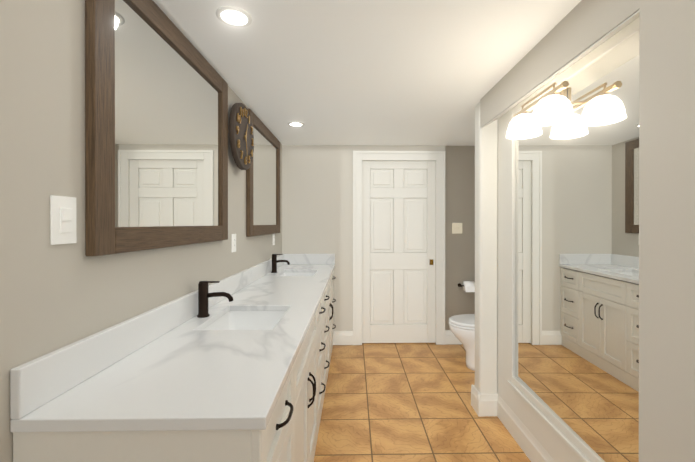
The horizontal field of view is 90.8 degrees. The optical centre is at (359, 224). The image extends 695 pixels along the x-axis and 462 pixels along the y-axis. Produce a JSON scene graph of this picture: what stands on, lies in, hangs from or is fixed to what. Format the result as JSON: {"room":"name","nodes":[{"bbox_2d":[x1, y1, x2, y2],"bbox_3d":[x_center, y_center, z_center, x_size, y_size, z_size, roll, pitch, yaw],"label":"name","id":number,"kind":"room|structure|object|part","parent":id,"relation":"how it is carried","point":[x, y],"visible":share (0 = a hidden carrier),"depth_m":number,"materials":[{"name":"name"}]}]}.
{"room":"bathroom","nodes":[
{"label":"bathroom","id":0,"kind":"room"},
{"bbox_2d":[0,0,281,461],"bbox_3d":[-0.856,0.233,1.253,0.100,2.200,5.230,0,0,-1],"label":"wall","id":1,"kind":"structure","parent":0,"point":[55,297],"depth_m":0.90,"materials":[{"name":"paint"}]},
{"bbox_2d":[50,195,76,244],"bbox_3d":[-0.793,-0.012,0.923,0.012,0.128,0.078,0,0,-1],"label":"light switch","id":2,"kind":"object","parent":1,"relation":"attached to","point":[62,219],"visible":1,"depth_m":0.91,"materials":[{"name":"white plastic"}]},
{"bbox_2d":[10,254,285,417],"bbox_3d":[-0.812,0.383,2.273,0.021,0.115,2.988,0,0,-1],"label":"backsplash","id":3,"kind":"structure","parent":1,"relation":"attached to","point":[34,383],"depth_m":1.01,"materials":[{"name":"white stone"}]},
{"bbox_2d":[85,0,227,255],"bbox_3d":[-0.795,-0.376,1.527,0.030,0.935,1.060,0,0,-1],"label":"mirror","id":4,"kind":"object","parent":1,"relation":"attached to","point":[156,130],"visible":0.98,"depth_m":1.28,"materials":[{"name":"brown wood"}]},
{"bbox_3d":[-0.802,-0.376,1.527,0.016,0.775,0.900,0,0,-1],"label":"glass","id":5,"kind":"part","parent":4,"relation":"part of","materials":[{"name":"white"}]},
{"bbox_2d":[232,234,235,251],"bbox_3d":[-0.820,0.120,2.238,0.008,0.118,0.072,0,0,-1],"label":"electrical outlet","id":6,"kind":"object","parent":1,"relation":"attached to","point":[233,242],"visible":1,"depth_m":2.23,"materials":[{"name":"white plastic"}]},
{"bbox_2d":[229,103,253,169],"bbox_3d":[-0.787,-0.580,2.272,0.072,0.430,0.430,0,0,-1],"label":"wall clock","id":7,"kind":"object","parent":1,"relation":"attached to","point":[244,136],"visible":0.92,"depth_m":2.20,"materials":[{"name":"brown wood"}]},
{"bbox_2d":[237,113,240,123],"bbox_3d":[-0.754,-0.662,2.142,0.008,0.052,0.058,0,0,-1],"label":"clock numeral","id":8,"kind":"object","parent":7,"relation":"attached to","point":[238,118],"visible":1,"depth_m":2.13,"materials":[{"name":"gold metal"}]},
{"bbox_2d":[240,107,243,116],"bbox_3d":[-0.755,-0.720,2.193,0.008,0.051,0.045,0,0,-1],"label":"clock numeral","id":9,"kind":"object","parent":7,"relation":"attached to","point":[241,111],"visible":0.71,"depth_m":2.19,"materials":[{"name":"gold metal"}]},
{"bbox_2d":[244,108,247,117],"bbox_3d":[-0.757,-0.741,2.279,0.008,0.052,0.057,0,0,-1],"label":"clock numeral","id":10,"kind":"object","parent":7,"relation":"attached to","point":[245,112],"visible":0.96,"depth_m":2.26,"materials":[{"name":"gold metal"}]},
{"bbox_2d":[246,109,279,236],"bbox_3d":[-0.824,-0.379,3.017,0.030,0.935,1.040,0,0,-1],"label":"mirror","id":11,"kind":"object","parent":1,"relation":"attached to","point":[263,194],"visible":0.92,"depth_m":2.89,"materials":[{"name":"brown wood"}]},
{"bbox_3d":[-0.831,-0.379,3.017,0.016,0.775,0.880,0,0,-1],"label":"glass","id":12,"kind":"part","parent":11,"relation":"part of","materials":[{"name":"white"}]},
{"bbox_2d":[153,0,580,145],"bbox_3d":[0.407,-0.917,1.274,2.626,0.100,5.230,0,0,-1],"label":"ceiling","id":13,"kind":"structure","parent":0,"point":[389,72],"depth_m":1.79,"materials":[{"name":"white paint"}]},
{"bbox_2d":[216,6,251,26],"bbox_3d":[-0.524,-0.865,1.431,0.144,0.006,0.144,0,0,-1],"label":"recessed light","id":14,"kind":"object","parent":13,"relation":"in","point":[233,16],"visible":1,"depth_m":1.42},
{"bbox_2d":[287,122,303,126],"bbox_3d":[-0.553,-0.869,2.971,0.144,0.006,0.144,0,0,-1],"label":"recessed light","id":15,"kind":"object","parent":13,"relation":"in","point":[296,124],"visible":1,"depth_m":2.97,"materials":[{"name":"white plastic"}]},
{"bbox_2d":[282,145,474,330],"bbox_3d":[0.358,0.226,3.837,2.626,2.200,0.109,0,0,-1],"label":"wall","id":16,"kind":"structure","parent":0,"point":[317,199],"depth_m":3.80,"materials":[{"name":"paint"}]},
{"bbox_2d":[286,254,333,265],"bbox_3d":[-0.552,0.379,3.761,0.557,0.115,0.021,0,0,-1],"label":"backsplash","id":17,"kind":"structure","parent":16,"relation":"attached to","point":[295,259],"depth_m":3.75,"materials":[{"name":"white stone"}]},
{"bbox_2d":[362,161,434,342],"bbox_3d":[0.434,0.304,3.829,0.821,2.028,0.036,0,0,-1],"label":"door","id":18,"kind":"structure","parent":16,"relation":"attached to","point":[398,261],"depth_m":3.81,"materials":[{"name":"white wood"}]},
{"bbox_2d":[353,151,444,344],"bbox_3d":[0.434,0.259,3.830,1.019,2.135,0.126,0,0,-1],"label":"door frame","id":19,"kind":"structure","parent":16,"relation":"attached to","point":[437,157],"depth_m":3.77,"materials":[{"name":"white wood"}]},
{"bbox_2d":[445,330,461,343],"bbox_3d":[1.245,1.250,3.802,0.602,0.152,0.017,0,0,-1],"label":"baseboard","id":20,"kind":"structure","parent":16,"relation":"attached to","point":[450,338],"depth_m":3.79,"materials":[{"name":"white wood"}]},
{"bbox_2d":[452,223,461,233],"bbox_3d":[1.082,0.041,3.795,0.115,0.118,0.018,0,0,-1],"label":"light switch","id":21,"kind":"object","parent":16,"relation":"attached to","point":[456,228],"visible":1,"depth_m":3.80,"materials":[{"name":"beige plastic"}]},
{"bbox_2d":[458,281,474,291],"bbox_3d":[1.184,0.676,3.755,0.193,0.110,0.106,0,0,-1],"label":"toilet paper","id":22,"kind":"object","parent":16,"relation":"attached to","point":[468,286],"visible":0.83,"depth_m":3.71,"materials":[{"name":"white paper"}]},
{"bbox_2d":[314,343,530,461],"bbox_3d":[0.407,1.383,1.279,2.626,0.100,5.230,0,0,-1],"label":"floor","id":23,"kind":"structure","parent":0,"point":[396,402],"depth_m":2.44,"materials":[{"name":"tile"}]},
{"bbox_2d":[10,266,335,461],"bbox_3d":[-0.525,0.900,2.282,0.596,0.860,2.982,0,0,-1],"label":"bathroom vanity","id":24,"kind":"object","parent":23,"relation":"on","point":[291,433],"depth_m":0.79,"materials":[{"name":"white wood"}]},
{"bbox_2d":[10,266,333,425],"bbox_3d":[-0.534,0.455,2.278,0.578,0.030,2.988,0,0,-1],"label":"countertop","id":25,"kind":"structure","parent":24,"relation":"on","point":[191,375],"depth_m":1.01,"materials":[{"name":"white stone"}]},
{"bbox_2d":[194,281,233,317],"bbox_3d":[-0.695,0.358,1.651,0.172,0.168,0.057,0,0,-1],"label":"faucet","id":26,"kind":"object","parent":25,"relation":"on","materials":[{"name":"brown metal"}]},
{"bbox_2d":[202,306,285,329],"bbox_3d":[-0.538,0.539,1.655,0.366,0.159,0.466,0,0,-1],"label":"sink","id":27,"kind":"object","parent":25,"relation":"in","point":[233,319],"depth_m":1.87,"materials":[{"name":"white ceramic"}]},
{"bbox_2d":[270,254,289,273],"bbox_3d":[-0.723,0.354,3.131,0.172,0.168,0.057,0,0,-1],"label":"faucet","id":28,"kind":"object","parent":25,"relation":"on","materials":[{"name":"brown metal"}]},
{"bbox_2d":[282,270,313,273],"bbox_3d":[-0.566,0.535,3.135,0.366,0.159,0.466,0,0,-1],"label":"sink","id":29,"kind":"object","parent":25,"relation":"in","point":[283,271],"depth_m":3.35,"materials":[{"name":"white ceramic"}]},
{"bbox_2d":[449,314,474,370],"bbox_3d":[1.195,0.919,3.199,0.726,0.818,0.426,0,0,-1],"label":"toilet","id":30,"kind":"object","parent":23,"relation":"on","point":[462,327],"visible":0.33,"depth_m":3.11,"materials":[{"name":"ceramic"}]},
{"bbox_2d":[480,0,694,461],"bbox_3d":[0.988,0.234,0.592,0.230,2.200,3.840,0,0,-1],"label":"wall","id":31,"kind":"structure","parent":0,"point":[666,230],"depth_m":0.97,"materials":[{"name":"paint"}]},
{"bbox_2d":[471,384,493,408],"bbox_3d":[1.194,1.254,2.517,0.751,0.152,0.037,0,0,-1],"label":"baseboard","id":32,"kind":"structure","parent":31,"relation":"attached to","point":[478,401],"depth_m":2.38,"materials":[{"name":"white wood"}]},
{"bbox_2d":[475,102,497,393],"bbox_3d":[0.903,0.230,2.449,0.131,2.199,0.124,0,0,-1],"label":"pilaster","id":33,"kind":"object","parent":31,"relation":"attached to","point":[486,259],"visible":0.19,"depth_m":2.39,"materials":[{"name":"white paint"}]},
{"bbox_2d":[494,393,554,461],"bbox_3d":[0.972,1.255,1.728,0.017,0.152,1.326,0,0,-1],"label":"baseboard","id":34,"kind":"structure","parent":31,"relation":"attached to","point":[525,439],"depth_m":2.05,"materials":[{"name":"white wood"}]},
{"bbox_2d":[506,81,574,138],"bbox_3d":[0.871,-0.553,1.659,0.198,0.180,0.450,0,0,-1],"label":"sconce","id":35,"kind":"object","parent":31,"relation":"attached to","point":[553,107],"visible":1,"depth_m":1.59,"materials":[{"name":"white glass"}]},
{"bbox_3d":[0.855,-0.517,1.785,0.172,0.107,0.172,0,0,-1],"label":"lamp shade","id":36,"kind":"part","parent":35,"relation":"part of","materials":[{"name":"white glass"}]},
{"bbox_3d":[0.860,-0.517,1.531,0.172,0.107,0.172,0,0,-1],"label":"lamp shade","id":37,"kind":"part","parent":35,"relation":"part of","materials":[{"name":"white glass"}]},
{"bbox_2d":[481,10,639,461],"bbox_3d":[0.917,0.295,1.724,0.128,2.073,1.326,0,0,-1],"label":"wall mirror","id":38,"kind":"object","parent":31,"relation":"attached to","point":[573,381],"depth_m":1.52,"materials":[{"name":"clear glass"}]},
{"bbox_3d":[0.917,0.295,1.724,0.128,2.073,1.326,0,0,-1],"label":"mirror surround trim on the right wall","id":39,"kind":"part","parent":38,"relation":"part of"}
]}

